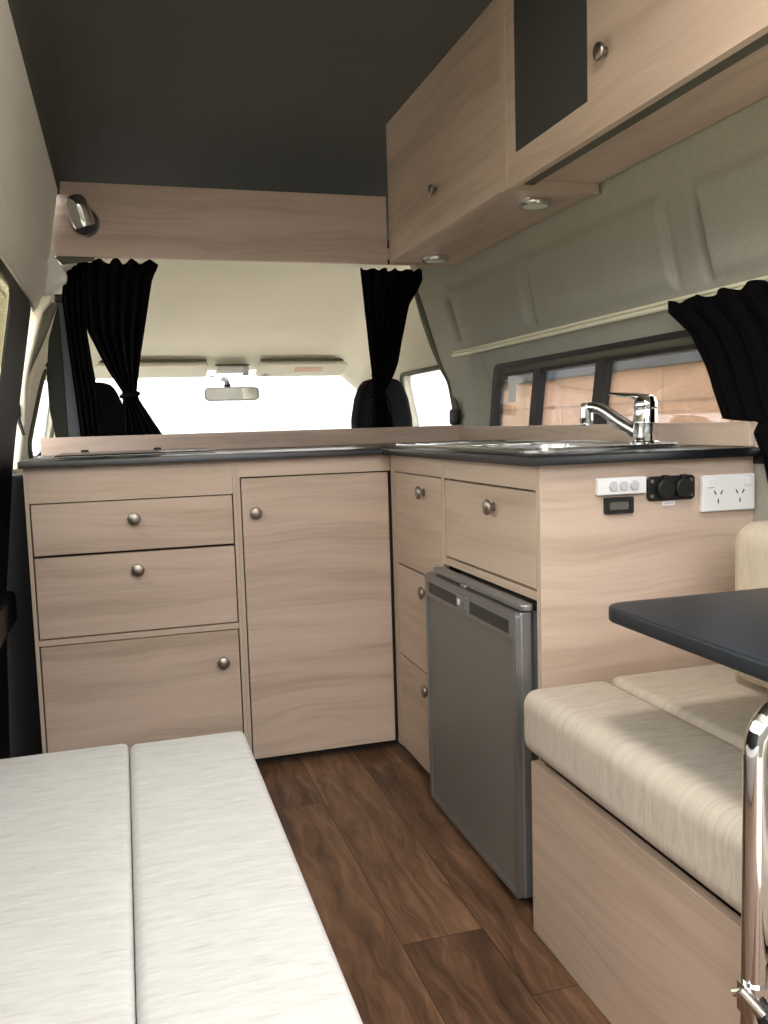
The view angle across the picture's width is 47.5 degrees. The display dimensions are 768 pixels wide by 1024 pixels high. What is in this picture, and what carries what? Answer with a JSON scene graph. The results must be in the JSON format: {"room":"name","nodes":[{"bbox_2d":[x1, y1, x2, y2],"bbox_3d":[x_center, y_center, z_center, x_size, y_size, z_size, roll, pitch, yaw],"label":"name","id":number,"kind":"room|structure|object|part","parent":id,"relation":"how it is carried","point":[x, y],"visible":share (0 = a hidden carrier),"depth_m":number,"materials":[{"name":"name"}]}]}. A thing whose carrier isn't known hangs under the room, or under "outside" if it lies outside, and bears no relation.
{"room":"vehicle interior","nodes":[
{"label":"vehicle interior","id":0,"kind":"room"},
{"bbox_2d":[0,0,57,312],"bbox_3d":[-0.563,-0.608,1.127,0.109,0.350,2.819,-3,6,-16],"label":"wall","id":1,"kind":"structure","parent":0,"point":[28,188],"depth_m":1.75,"materials":[{"name":"beige paint"}]},
{"bbox_2d":[0,259,30,758],"bbox_3d":[-0.597,0.165,1.056,0.167,1.250,2.570,-3,6,-16],"label":"door","id":2,"kind":"structure","parent":1,"relation":"in","point":[19,308],"depth_m":2.11,"materials":[{"name":"black rubber"}]},
{"bbox_3d":[-0.625,0.381,1.067,0.093,0.820,2.570,-3,6,-16],"label":"panel","id":3,"kind":"part","parent":2,"relation":"part of","materials":[{"name":"black plastic"}]},
{"bbox_3d":[-0.568,-0.236,1.029,0.082,0.450,2.570,-3,6,-16],"label":"frame","id":4,"kind":"part","parent":2,"relation":"part of","materials":[{"name":"grey metal"}]},
{"bbox_2d":[0,253,33,308],"bbox_3d":[-0.549,-0.410,1.025,0.030,0.058,2.581,-3,6,-16],"label":"trim","id":5,"kind":"structure","parent":1,"relation":"attached to","point":[2,293],"depth_m":1.86,"materials":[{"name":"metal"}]},
{"bbox_2d":[17,405,24,434],"bbox_3d":[-1.002,-0.254,2.392,0.030,0.088,0.018,-3,6,-16],"label":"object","id":6,"kind":"structure","parent":1,"relation":"in","point":[19,422],"depth_m":2.39,"materials":[{"name":"black rubber"}]},
{"bbox_2d":[0,294,53,473],"bbox_3d":[-1.046,-0.001,2.604,0.212,1.300,0.370,-3,6,-16],"label":"trim","id":7,"kind":"structure","parent":1,"relation":"attached to","point":[35,321],"depth_m":2.40,"materials":[{"name":"beige plastic"}]},
{"bbox_2d":[23,260,59,459],"bbox_3d":[-1.271,-0.134,3.405,0.208,1.420,1.350,-3,6,-16],"label":"door","id":8,"kind":"structure","parent":1,"relation":"in","point":[39,424],"depth_m":2.94,"materials":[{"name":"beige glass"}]},
{"bbox_3d":[-1.321,-0.366,3.369,0.068,0.300,0.920,-3,6,-16],"label":"pane","id":9,"kind":"part","parent":8,"relation":"part of","materials":[{"name":"clear glass"}]},
{"bbox_2d":[29,303,57,373],"bbox_3d":[-0.962,-0.483,2.458,0.094,0.207,0.035,-3,6,-16],"label":"trim","id":10,"kind":"structure","parent":1,"relation":"attached to","point":[49,313],"depth_m":2.44,"materials":[{"name":"grey plastic"}]},
{"bbox_2d":[45,248,66,295],"bbox_3d":[-0.965,-0.678,2.453,0.138,0.221,0.042,-3,6,-16],"label":"trim","id":11,"kind":"structure","parent":1,"relation":"attached to","point":[56,275],"depth_m":2.44,"materials":[{"name":"beige plastic"}]},
{"bbox_2d":[47,294,79,437],"bbox_3d":[-0.982,-0.383,2.688,0.103,0.560,0.040,-3,6,-16],"label":"pillar","id":12,"kind":"structure","parent":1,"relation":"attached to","point":[62,402],"depth_m":2.68,"materials":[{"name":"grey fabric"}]},
{"bbox_2d":[36,382,121,456],"bbox_3d":[-1.062,0.055,3.291,0.500,1.053,0.560,-3,6,-16],"label":"seat","id":13,"kind":"object","parent":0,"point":[110,402],"visible":0.03,"depth_m":3.01,"materials":[{"name":"black fabric"}]},
{"bbox_2d":[54,376,356,437],"bbox_3d":[-0.781,-0.451,4.212,1.659,0.500,0.487,-3,6,-16],"label":"window","id":14,"kind":"structure","parent":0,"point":[300,402],"depth_m":4.22,"materials":[{"name":"clear glass"}]},
{"bbox_2d":[204,376,258,400],"bbox_3d":[-0.721,-0.573,4.049,0.246,0.120,0.242,-3,6,-16],"label":"mirror","id":15,"kind":"object","parent":14,"relation":"attached to","point":[226,393],"visible":1,"depth_m":3.94,"materials":[{"name":"grey plastic"}]},
{"bbox_3d":[-0.739,-0.591,4.043,0.032,0.083,0.240,-3,6,-16],"label":"stem","id":16,"kind":"part","parent":15,"relation":"part of","materials":[{"name":"black plastic"}]},
{"bbox_2d":[206,388,257,399],"bbox_3d":[-0.685,-0.534,3.938,0.232,0.050,0.001,-3,6,-16],"label":"mirror glass","id":17,"kind":"object","parent":15,"relation":"attached to","point":[211,393],"depth_m":3.94,"materials":[{"name":"silver metal"}]},
{"bbox_2d":[8,0,492,238],"bbox_3d":[-0.054,-0.926,1.699,1.245,0.421,3.673,-3,6,-16],"label":"ceiling","id":18,"kind":"structure","parent":0,"point":[299,96],"depth_m":2.34,"materials":[{"name":"grey fabric"}]},
{"bbox_2d":[50,181,388,264],"bbox_3d":[-0.459,-0.880,2.927,1.222,0.230,0.600,-3,6,-16],"label":"board","id":19,"kind":"object","parent":18,"relation":"attached to","point":[137,221],"visible":0.74,"depth_m":2.61,"materials":[{"name":"laminate"}]},
{"bbox_2d":[65,194,99,236],"bbox_3d":[-0.848,-0.837,2.455,0.089,0.107,0.083,-3,6,-16],"label":"reading lamp","id":20,"kind":"object","parent":19,"relation":"attached to","point":[84,221],"visible":1,"depth_m":2.43,"materials":[{"name":"silver metal"}]},
{"bbox_3d":[-0.856,-0.829,2.496,0.068,0.068,0.003,-3,6,-16],"label":"plate","id":21,"kind":"part","parent":20,"relation":"part of","materials":[{"name":"silver metal"}]},
{"bbox_2d":[351,378,411,427],"bbox_3d":[-0.060,-0.005,3.587,0.500,1.053,0.560,-3,6,-16],"label":"seat","id":22,"kind":"object","parent":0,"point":[398,398],"visible":0.08,"depth_m":3.30,"materials":[{"name":"black fabric"}]},
{"bbox_2d":[257,737,740,1023],"bbox_3d":[0.001,0.748,1.525,1.500,0.040,3.020,-3,6,-16],"label":"floor","id":23,"kind":"structure","parent":0,"point":[419,928],"depth_m":1.60,"materials":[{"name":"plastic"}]},
{"bbox_2d":[7,474,42,757],"bbox_3d":[-0.976,0.287,2.337,0.112,0.775,0.030,-3,6,-16],"label":"trim","id":24,"kind":"structure","parent":23,"relation":"on","point":[24,709],"depth_m":2.33,"materials":[{"name":"black rubber"}]},
{"bbox_2d":[23,460,247,755],"bbox_3d":[-0.667,0.261,2.382,0.491,0.800,0.557,-3,6,-16],"label":"base cabinet","id":25,"kind":"object","parent":23,"relation":"on","point":[135,580],"visible":0.95,"depth_m":2.13,"materials":[{"name":"laminate"}]},
{"bbox_3d":[-0.607,-0.074,2.110,0.473,0.084,0.016,-3,6,-16],"label":"rail","id":26,"kind":"part","parent":25,"relation":"part of","materials":[{"name":"laminate"}]},
{"bbox_3d":[-0.603,0.031,2.120,0.468,0.122,0.016,-3,6,-16],"label":"drawer","id":27,"kind":"part","parent":25,"relation":"part of","materials":[{"name":"laminate"}]},
{"bbox_3d":[-0.602,0.017,2.099,0.031,0.031,0.022,-3,6,-16],"label":"knob","id":28,"kind":"part","parent":25,"relation":"part of","materials":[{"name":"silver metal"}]},
{"bbox_3d":[-0.599,0.194,2.136,0.468,0.194,0.016,-3,6,-16],"label":"drawer","id":29,"kind":"part","parent":25,"relation":"part of","materials":[{"name":"laminate"}]},
{"bbox_3d":[-0.596,0.141,2.112,0.031,0.031,0.022,-3,6,-16],"label":"knob","id":30,"kind":"part","parent":25,"relation":"part of","materials":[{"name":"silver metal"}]},
{"bbox_3d":[-0.595,0.300,2.147,0.473,0.014,0.016,-3,6,-16],"label":"rail","id":31,"kind":"part","parent":25,"relation":"part of","materials":[{"name":"laminate"}]},
{"bbox_3d":[-0.590,0.481,2.165,0.468,0.344,0.016,-3,6,-16],"label":"door","id":32,"kind":"part","parent":25,"relation":"part of","materials":[{"name":"laminate"}]},
{"bbox_3d":[-0.403,0.380,2.192,0.031,0.031,0.022,-3,6,-16],"label":"knob","id":33,"kind":"part","parent":25,"relation":"part of","materials":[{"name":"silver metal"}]},
{"bbox_2d":[17,440,761,468],"bbox_3d":[-0.162,-0.133,2.053,1.333,0.016,1.423,-3,6,-16],"label":"countertop","id":34,"kind":"structure","parent":25,"relation":"on","point":[688,451],"depth_m":1.99,"materials":[{"name":"black laminate"}]},
{"bbox_2d":[52,447,215,457],"bbox_3d":[-0.690,-0.167,2.414,0.405,0.013,0.370,-3,6,-16],"label":"cooktop","id":35,"kind":"object","parent":34,"relation":"in","point":[157,450],"visible":1,"depth_m":2.28,"materials":[{"name":"silver metal"}]},
{"bbox_2d":[40,425,463,455],"bbox_3d":[-0.368,-0.215,2.738,1.326,0.078,0.016,-3,6,-16],"label":"board","id":36,"kind":"object","parent":34,"relation":"attached to","point":[287,438],"visible":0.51,"depth_m":2.72,"materials":[{"name":"laminate"}]},
{"bbox_2d":[395,439,683,452],"bbox_3d":[0.305,-0.093,2.023,0.340,0.134,0.860,-3,6,-16],"label":"sink","id":37,"kind":"object","parent":34,"relation":"in","point":[504,445],"visible":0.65,"depth_m":1.95,"materials":[{"name":"silver metal"}]},
{"bbox_2d":[491,444,612,447],"bbox_3d":[0.344,-0.072,1.827,0.210,0.130,0.300,-3,6,-16],"label":"basin","id":38,"kind":"object","parent":37,"relation":"in","point":[536,445],"depth_m":1.96,"materials":[{"name":"silver metal"}]},
{"bbox_2d":[459,421,755,445],"bbox_3d":[0.461,-0.201,2.241,0.016,0.044,1.409,-3,6,-16],"label":"board","id":39,"kind":"object","parent":34,"relation":"on","point":[700,433],"visible":0.94,"depth_m":1.98,"materials":[{"name":"laminate"}]},
{"bbox_2d":[580,392,660,444],"bbox_3d":[0.466,-0.186,1.737,0.166,0.107,0.060,2,7,30],"label":"mixer tap","id":40,"kind":"object","parent":34,"relation":"on","point":[643,429],"visible":0.99,"depth_m":1.70,"materials":[{"name":"silver metal"}]},
{"bbox_3d":[0.466,-0.180,1.747,0.133,0.085,0.029,3,7,38],"label":"spout","id":41,"kind":"part","parent":40,"relation":"part of","materials":[{"name":"silver metal"}]},
{"bbox_3d":[0.489,-0.220,1.718,0.098,0.036,0.047,1,6,28],"label":"lever","id":42,"kind":"part","parent":40,"relation":"part of","materials":[{"name":"silver metal"}]},
{"bbox_2d":[235,454,397,762],"bbox_3d":[-0.224,0.234,2.513,0.434,0.800,0.557,-3,6,-16],"label":"base cabinet","id":43,"kind":"object","parent":23,"relation":"on","point":[315,536],"visible":0.95,"depth_m":2.26,"materials":[{"name":"laminate"}]},
{"bbox_3d":[-0.320,0.003,2.183,0.031,0.031,0.022,-3,6,-16],"label":"knob","id":44,"kind":"part","parent":43,"relation":"part of","materials":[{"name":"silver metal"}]},
{"bbox_3d":[-0.175,-0.120,2.235,0.392,0.043,0.016,-3,6,-16],"label":"rail","id":45,"kind":"part","parent":43,"relation":"part of","materials":[{"name":"laminate"}]},
{"bbox_2d":[390,455,464,773],"bbox_3d":[0.259,0.252,2.190,0.413,0.800,0.380,-3,6,-16],"label":"drawer column","id":46,"kind":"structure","parent":23,"relation":"on","point":[416,482],"depth_m":2.16,"materials":[{"name":"laminate"}]},
{"bbox_3d":[0.095,0.266,2.123,0.016,0.235,0.338,-3,6,-16],"label":"drawer","id":47,"kind":"part","parent":46,"relation":"part of","materials":[{"name":"laminate"}]},
{"bbox_3d":[0.103,0.511,2.147,0.016,0.246,0.338,-3,6,-16],"label":"drawer","id":48,"kind":"part","parent":46,"relation":"part of","materials":[{"name":"laminate"}]},
{"bbox_3d":[0.084,-0.113,2.085,0.016,0.043,0.344,-3,6,-16],"label":"rail","id":49,"kind":"part","parent":46,"relation":"part of","materials":[{"name":"laminate"}]},
{"bbox_3d":[0.083,-0.045,2.037,0.022,0.031,0.031,-3,6,-16],"label":"knob","id":50,"kind":"part","parent":46,"relation":"part of","materials":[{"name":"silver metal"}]},
{"bbox_3d":[0.090,0.191,2.059,0.022,0.031,0.031,-3,6,-16],"label":"knob","id":51,"kind":"part","parent":46,"relation":"part of","materials":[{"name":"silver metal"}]},
{"bbox_3d":[0.088,0.028,2.099,0.016,0.233,0.338,-3,6,-16],"label":"drawer","id":52,"kind":"part","parent":46,"relation":"part of","materials":[{"name":"laminate"}]},
{"bbox_3d":[0.098,0.427,2.079,0.022,0.031,0.031,-3,6,-16],"label":"knob","id":53,"kind":"part","parent":46,"relation":"part of","materials":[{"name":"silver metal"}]},
{"bbox_2d":[441,456,753,759],"bbox_3d":[0.403,0.289,1.779,0.451,0.800,0.491,-3,6,-16],"label":"base cabinet","id":54,"kind":"object","parent":23,"relation":"on","point":[543,534],"depth_m":1.54,"materials":[{"name":"laminate"}]},
{"bbox_2d":[425,566,538,898],"bbox_3d":[0.364,0.407,1.813,0.423,0.560,0.486,-3,6,-16],"label":"fridge","id":55,"kind":"object","parent":54,"relation":"in","point":[482,650],"visible":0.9,"depth_m":1.69,"materials":[{"name":"dark grey painted metal"},{"name":"grey metal trim"},{"name":"black plastic"}]},
{"bbox_3d":[0.174,0.436,1.766,0.006,0.466,0.450,-3,6,-16],"label":"door panel","id":56,"kind":"part","parent":55,"relation":"part of","materials":[{"name":"grey metal"}]},
{"bbox_3d":[0.198,-0.009,1.653,0.022,0.031,0.031,-3,6,-16],"label":"knob","id":57,"kind":"part","parent":54,"relation":"part of","materials":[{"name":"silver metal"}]},
{"bbox_3d":[0.202,-0.077,1.694,0.016,0.043,0.440,-3,6,-16],"label":"rail","id":58,"kind":"part","parent":54,"relation":"part of","materials":[{"name":"laminate"}]},
{"bbox_3d":[0.205,0.031,1.705,0.016,0.167,0.432,-3,6,-16],"label":"drawer","id":59,"kind":"part","parent":54,"relation":"part of","materials":[{"name":"laminate"}]},
{"bbox_3d":[0.215,0.126,1.716,0.030,0.015,0.440,-3,6,-16],"label":"rail","id":60,"kind":"part","parent":54,"relation":"part of","materials":[{"name":"laminate"}]},
{"bbox_2d":[603,496,633,514],"bbox_3d":[0.406,-0.011,1.510,0.055,0.028,0.009,-3,6,-16],"label":"meter","id":61,"kind":"object","parent":54,"relation":"attached to","point":[611,505],"visible":1,"depth_m":1.51,"materials":[{"name":"black plastic"}]},
{"bbox_3d":[0.409,-0.045,1.502,0.095,0.030,0.016,-3,6,-16],"label":"switch panel","id":62,"kind":"part","parent":54,"relation":"part of","materials":[{"name":"white plastic"}]},
{"bbox_3d":[0.476,0.307,1.572,0.429,0.800,0.016,-3,6,-16],"label":"panel","id":63,"kind":"part","parent":54,"relation":"part of","materials":[{"name":"laminate"}]},
{"bbox_2d":[662,501,674,505],"bbox_3d":[0.503,-0.015,1.541,0.025,0.007,0.001,-3,6,-16],"label":"sticker","id":64,"kind":"object","parent":54,"relation":"attached to","point":[665,502],"visible":1,"depth_m":1.54,"materials":[{"name":"white paper"}]},
{"bbox_2d":[646,474,694,500],"bbox_3d":[0.507,-0.043,1.531,0.096,0.045,0.018,-3,6,-16],"label":"power socket","id":65,"kind":"object","parent":54,"relation":"attached to","point":[682,486],"visible":1,"depth_m":1.52,"materials":[{"name":"black plastic"}]},
{"bbox_2d":[699,473,754,511],"bbox_3d":[0.618,-0.035,1.568,0.112,0.065,0.013,-3,6,-16],"label":"wall outlet","id":66,"kind":"object","parent":54,"relation":"attached to","point":[725,492],"visible":1,"depth_m":1.56,"materials":[{"name":"white plastic"}]},
{"bbox_2d":[707,479,714,487],"bbox_3d":[0.581,-0.051,1.550,0.015,0.015,0.003,-3,6,-16],"label":"switch","id":67,"kind":"object","parent":66,"relation":"attached to","point":[710,482],"depth_m":1.55,"materials":[{"name":"white plastic"}]},
{"bbox_2d":[744,477,751,485],"bbox_3d":[0.656,-0.055,1.572,0.015,0.015,0.003,-3,6,-16],"label":"switch","id":68,"kind":"object","parent":66,"relation":"attached to","point":[747,480],"depth_m":1.57,"materials":[{"name":"white plastic"}]},
{"bbox_2d":[531,759,740,1023],"bbox_3d":[0.676,0.612,0.888,0.463,0.316,1.401,-3,6,-16],"label":"bench base","id":69,"kind":"object","parent":23,"relation":"on","point":[648,942],"visible":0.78,"depth_m":1.22,"materials":[{"name":"laminate"}]},
{"bbox_3d":[0.485,0.559,1.551,0.447,0.303,0.016,-3,6,-16],"label":"panel","id":70,"kind":"part","parent":69,"relation":"part of","materials":[{"name":"laminate"}]},
{"bbox_2d":[524,681,742,912],"bbox_3d":[0.515,0.406,0.830,0.172,0.112,1.418,-3,6,-16],"label":"seat cushion","id":71,"kind":"object","parent":69,"relation":"on","point":[678,785],"visible":0.97,"depth_m":1.17,"materials":[{"name":"beige fabric"}]},
{"bbox_2d":[612,664,767,749],"bbox_3d":[0.739,0.392,0.896,0.292,0.113,1.418,-3,6,-16],"label":"seat cushion","id":72,"kind":"object","parent":69,"relation":"on","point":[715,699],"visible":0.51,"depth_m":1.40,"materials":[{"name":"beige fabric"}]},
{"bbox_2d":[735,520,767,590],"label":"cushion","id":73,"kind":"object","parent":72,"relation":"on","point":[751,557],"depth_m":1.38,"materials":[{"name":"beige fabric"}]},
{"bbox_2d":[737,671,767,688],"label":"cushion","id":74,"kind":"object","parent":72,"relation":"on","point":[751,679],"depth_m":1.40,"materials":[{"name":"beige fabric"}]},
{"bbox_2d":[609,588,767,1023],"bbox_3d":[0.581,0.463,0.873,0.445,0.622,0.852,-3,6,-16],"label":"table","id":75,"kind":"object","parent":23,"relation":"on","point":[729,629],"visible":1,"depth_m":0.92,"materials":[{"name":"black laminate"}]},
{"bbox_3d":[0.511,0.470,0.922,0.313,0.599,0.026,-3,6,-16],"label":"leg","id":76,"kind":"part","parent":75,"relation":"part of","materials":[{"name":"silver metal"}]},
{"bbox_3d":[0.382,0.501,0.861,0.026,0.026,0.026,-3,6,-16],"label":"clamp knob","id":77,"kind":"part","parent":75,"relation":"part of","materials":[{"name":"black plastic"}]},
{"bbox_3d":[-0.207,0.669,0.598,0.376,0.314,1.345,-3,6,-16],"label":"bench base","id":78,"kind":"object","parent":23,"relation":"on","visible":0},
{"bbox_2d":[0,744,136,1023],"bbox_3d":[-0.292,0.459,0.589,0.246,0.108,1.412,-3,6,-16],"label":"seat cushion","id":79,"kind":"object","parent":78,"relation":"on","point":[67,943],"visible":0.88,"depth_m":0.88,"materials":[{"name":"beige fabric"}]},
{"bbox_2d":[130,731,362,1023],"bbox_3d":[-0.091,0.448,0.645,0.169,0.108,1.405,-3,6,-16],"label":"seat cushion","id":80,"kind":"object","parent":78,"relation":"on","point":[229,929],"visible":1,"depth_m":0.84,"materials":[{"name":"beige fabric"}]},
{"bbox_2d":[410,96,767,521],"bbox_3d":[0.602,-0.163,1.608,0.207,1.721,2.990,-3,6,-16],"label":"wall","id":81,"kind":"structure","parent":0,"point":[691,217],"depth_m":1.94,"materials":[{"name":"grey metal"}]},
{"bbox_2d":[94,359,214,378],"bbox_3d":[-1.004,-0.629,3.833,0.520,0.073,0.138,-3,6,-16],"label":"sun visor","id":82,"kind":"object","parent":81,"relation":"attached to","point":[176,368],"visible":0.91,"depth_m":3.82,"materials":[{"name":"grey plastic"}]},
{"bbox_3d":[-1.003,-0.653,3.765,0.465,0.012,0.012,-3,6,-16],"label":"hinge rod","id":83,"kind":"part","parent":82,"relation":"part of","materials":[{"name":"grey plastic"}]},
{"bbox_2d":[52,248,410,389],"bbox_3d":[-0.544,-0.673,3.330,1.309,0.410,1.343,-3,6,-16],"label":"ceiling","id":84,"kind":"structure","parent":81,"relation":"attached to","point":[217,312],"depth_m":3.47,"materials":[{"name":"beige fabric"}]},
{"bbox_2d":[215,364,248,375],"bbox_3d":[-0.687,-0.637,3.925,0.150,0.051,0.106,-3,6,-16],"label":"light","id":85,"kind":"object","parent":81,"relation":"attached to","point":[243,369],"visible":1,"depth_m":3.88,"materials":[{"name":"white plastic"}]},
{"bbox_2d":[242,366,248,375],"bbox_3d":[-0.620,-0.631,3.907,0.027,0.040,0.030,-3,6,-16],"label":"switch","id":86,"kind":"object","parent":85,"relation":"attached to","point":[245,369],"depth_m":3.89,"materials":[{"name":"grey plastic"}]},
{"bbox_2d":[255,358,347,376],"bbox_3d":[-0.331,-0.669,4.032,0.515,0.073,0.138,-3,6,-16],"label":"sun visor","id":87,"kind":"object","parent":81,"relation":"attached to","point":[294,366],"visible":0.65,"depth_m":3.99,"materials":[{"name":"grey plastic"}]},
{"bbox_3d":[-0.314,-0.694,3.969,0.495,0.012,0.012,-3,6,-16],"label":"hinge rod","id":88,"kind":"part","parent":87,"relation":"part of","materials":[{"name":"grey plastic"}]},
{"bbox_2d":[369,297,451,426],"bbox_3d":[0.049,-0.207,3.736,0.218,1.420,1.365,-3,6,-16],"label":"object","id":89,"kind":"structure","parent":81,"relation":"in","point":[418,371],"depth_m":3.38,"materials":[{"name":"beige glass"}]},
{"bbox_3d":[0.197,-0.395,3.380,0.056,0.305,0.605,-3,6,-16],"label":"pane","id":90,"kind":"part","parent":89,"relation":"part of","materials":[{"name":"clear glass"}]},
{"bbox_2d":[414,291,452,408],"bbox_3d":[0.176,-0.532,3.018,0.160,0.563,0.036,-3,6,-16],"label":"trim","id":91,"kind":"structure","parent":81,"relation":"attached to","point":[421,311],"depth_m":3.00,"materials":[{"name":"grey plastic"}]},
{"bbox_2d":[449,397,460,424],"bbox_3d":[0.244,-0.346,2.992,0.030,0.096,0.051,-3,6,-16],"label":"anchor","id":92,"kind":"object","parent":81,"relation":"attached to","point":[455,413],"visible":0.98,"depth_m":2.97,"materials":[{"name":"black plastic"}]},
{"bbox_2d":[386,0,586,266],"bbox_3d":[0.230,-0.963,2.360,0.246,0.427,0.860,-3,6,-16],"label":"upper cabinet","id":93,"kind":"object","parent":81,"relation":"attached to","point":[445,196],"visible":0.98,"depth_m":2.25,"materials":[{"name":"laminate"}]},
{"bbox_3d":[0.124,-0.848,2.784,0.222,0.121,0.008,-3,6,-16],"label":"panel","id":94,"kind":"part","parent":93,"relation":"part of","materials":[{"name":"laminate"}]},
{"bbox_3d":[0.128,-0.860,2.332,0.022,0.031,0.031,-3,6,-16],"label":"knob","id":95,"kind":"part","parent":93,"relation":"part of","materials":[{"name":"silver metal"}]},
{"bbox_2d":[422,254,448,263],"bbox_3d":[0.159,-0.778,2.687,0.085,0.016,0.085,-3,6,-16],"label":"recessed light","id":96,"kind":"object","parent":93,"relation":"attached to","point":[433,258],"visible":1,"depth_m":2.66,"materials":[{"name":"silver metal"}]},
{"bbox_3d":[0.142,-0.961,2.329,0.016,0.420,0.852,-3,6,-16],"label":"door","id":97,"kind":"part","parent":93,"relation":"part of","materials":[{"name":"laminate"}]},
{"bbox_2d":[516,196,552,210],"bbox_3d":[0.352,-0.719,2.038,0.085,0.016,0.085,-3,6,-16],"label":"recessed light","id":98,"kind":"object","parent":93,"relation":"attached to","point":[533,203],"visible":1,"depth_m":2.01,"materials":[{"name":"silver metal"}]},
{"bbox_2d":[452,275,767,356],"bbox_3d":[0.634,-0.409,1.606,0.030,0.021,2.751,-3,6,-16],"label":"rail","id":99,"kind":"object","parent":81,"relation":"attached to","point":[589,323],"visible":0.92,"depth_m":2.07,"materials":[{"name":"beige paint"}]},
{"bbox_2d":[668,280,767,481],"bbox_3d":[0.669,-0.219,1.537,0.048,0.374,0.528,-3,6,-16],"label":"curtain","id":100,"kind":"object","parent":99,"relation":"hanging from","point":[728,329],"visible":1,"depth_m":1.60,"materials":[{"name":"black fabric"}]},
{"bbox_2d":[490,330,763,463],"bbox_3d":[0.703,-0.217,1.542,0.052,0.264,2.503,-3,6,-16],"label":"window","id":101,"kind":"structure","parent":81,"relation":"in","point":[551,389],"depth_m":2.08,"materials":[{"name":"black glass"}]},
{"bbox_2d":[508,375,516,402],"bbox_3d":[0.382,-0.373,2.597,0.001,0.095,0.060,-3,6,-16],"label":"tag","id":102,"kind":"object","parent":101,"relation":"attached to","point":[511,379],"visible":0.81,"depth_m":2.60,"materials":[{"name":"white paper"}]},
{"bbox_3d":[0.391,-0.312,2.587,0.020,0.236,0.285,-3,6,-16],"label":"pane","id":103,"kind":"part","parent":101,"relation":"part of","materials":[{"name":"clear glass"}]},
{"bbox_3d":[0.480,-0.285,2.289,0.020,0.236,0.340,-3,6,-16],"label":"pane","id":104,"kind":"part","parent":101,"relation":"part of","materials":[{"name":"clear glass"}]},
{"bbox_3d":[0.656,-0.233,1.707,0.020,0.236,0.880,-3,6,-16],"label":"pane","id":105,"kind":"part","parent":101,"relation":"part of","materials":[{"name":"clear glass"}]},
{"bbox_2d":[498,0,767,197],"bbox_3d":[0.635,-0.842,1.014,0.250,0.425,1.956,-3,6,-16],"label":"upper cabinet","id":106,"kind":"object","parent":81,"relation":"attached to","point":[590,90],"visible":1,"depth_m":1.56,"materials":[{"name":"laminate"}]},
{"bbox_3d":[0.368,-0.926,1.936,0.230,0.425,0.030,-3,6,-16],"label":"panel","id":107,"kind":"part","parent":106,"relation":"part of","materials":[{"name":"laminate"}]},
{"bbox_3d":[0.327,-0.911,1.707,0.015,0.312,0.302,-3,6,-16],"label":"dark panel","id":108,"kind":"part","parent":106,"relation":"part of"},
{"bbox_3d":[0.373,-0.795,1.506,0.022,0.031,0.031,-3,6,-16],"label":"knob","id":109,"kind":"part","parent":106,"relation":"part of","materials":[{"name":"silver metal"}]},
{"bbox_3d":[-0.414,-0.791,2.723,1.160,0.014,0.016,-3,6,-16],"label":"track","id":110,"kind":"object","parent":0,"visible":0},
{"bbox_2d":[62,263,101,436],"bbox_3d":[-0.913,-0.427,2.644,0.093,0.652,0.035,-3,6,-16],"label":"curtain","id":111,"kind":"object","parent":110,"relation":"hanging from","point":[84,382],"visible":0.72,"depth_m":2.63,"materials":[{"name":"black fabric"}]},
{"bbox_2d":[81,258,161,435],"bbox_3d":[-0.765,-0.434,2.650,0.258,0.657,0.063,-3,6,-16],"label":"curtain","id":112,"kind":"object","parent":110,"relation":"hanging from","point":[116,294],"visible":0.78,"depth_m":2.63,"materials":[{"name":"black fabric"}]},
{"bbox_2d":[360,268,421,427],"bbox_3d":[0.035,-0.476,2.882,0.212,0.645,0.066,-3,6,-12],"label":"curtain","id":113,"kind":"object","parent":110,"relation":"hanging from","point":[387,295],"visible":0.87,"depth_m":2.86,"materials":[{"name":"black fabric"}]},
{"bbox_3d":[-2.832,0.430,9.669,50.000,0.050,60.000,-3,6,-16],"label":"ground","id":114,"kind":"structure","parent":0,"visible":0},
{"bbox_2d":[0,285,8,368],"bbox_3d":[-5.143,-1.657,10.881,0.300,4.000,10.000,-3,6,-16],"label":"wall","id":115,"kind":"structure","parent":114,"relation":"on","point":[3,301],"depth_m":13.02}
]}

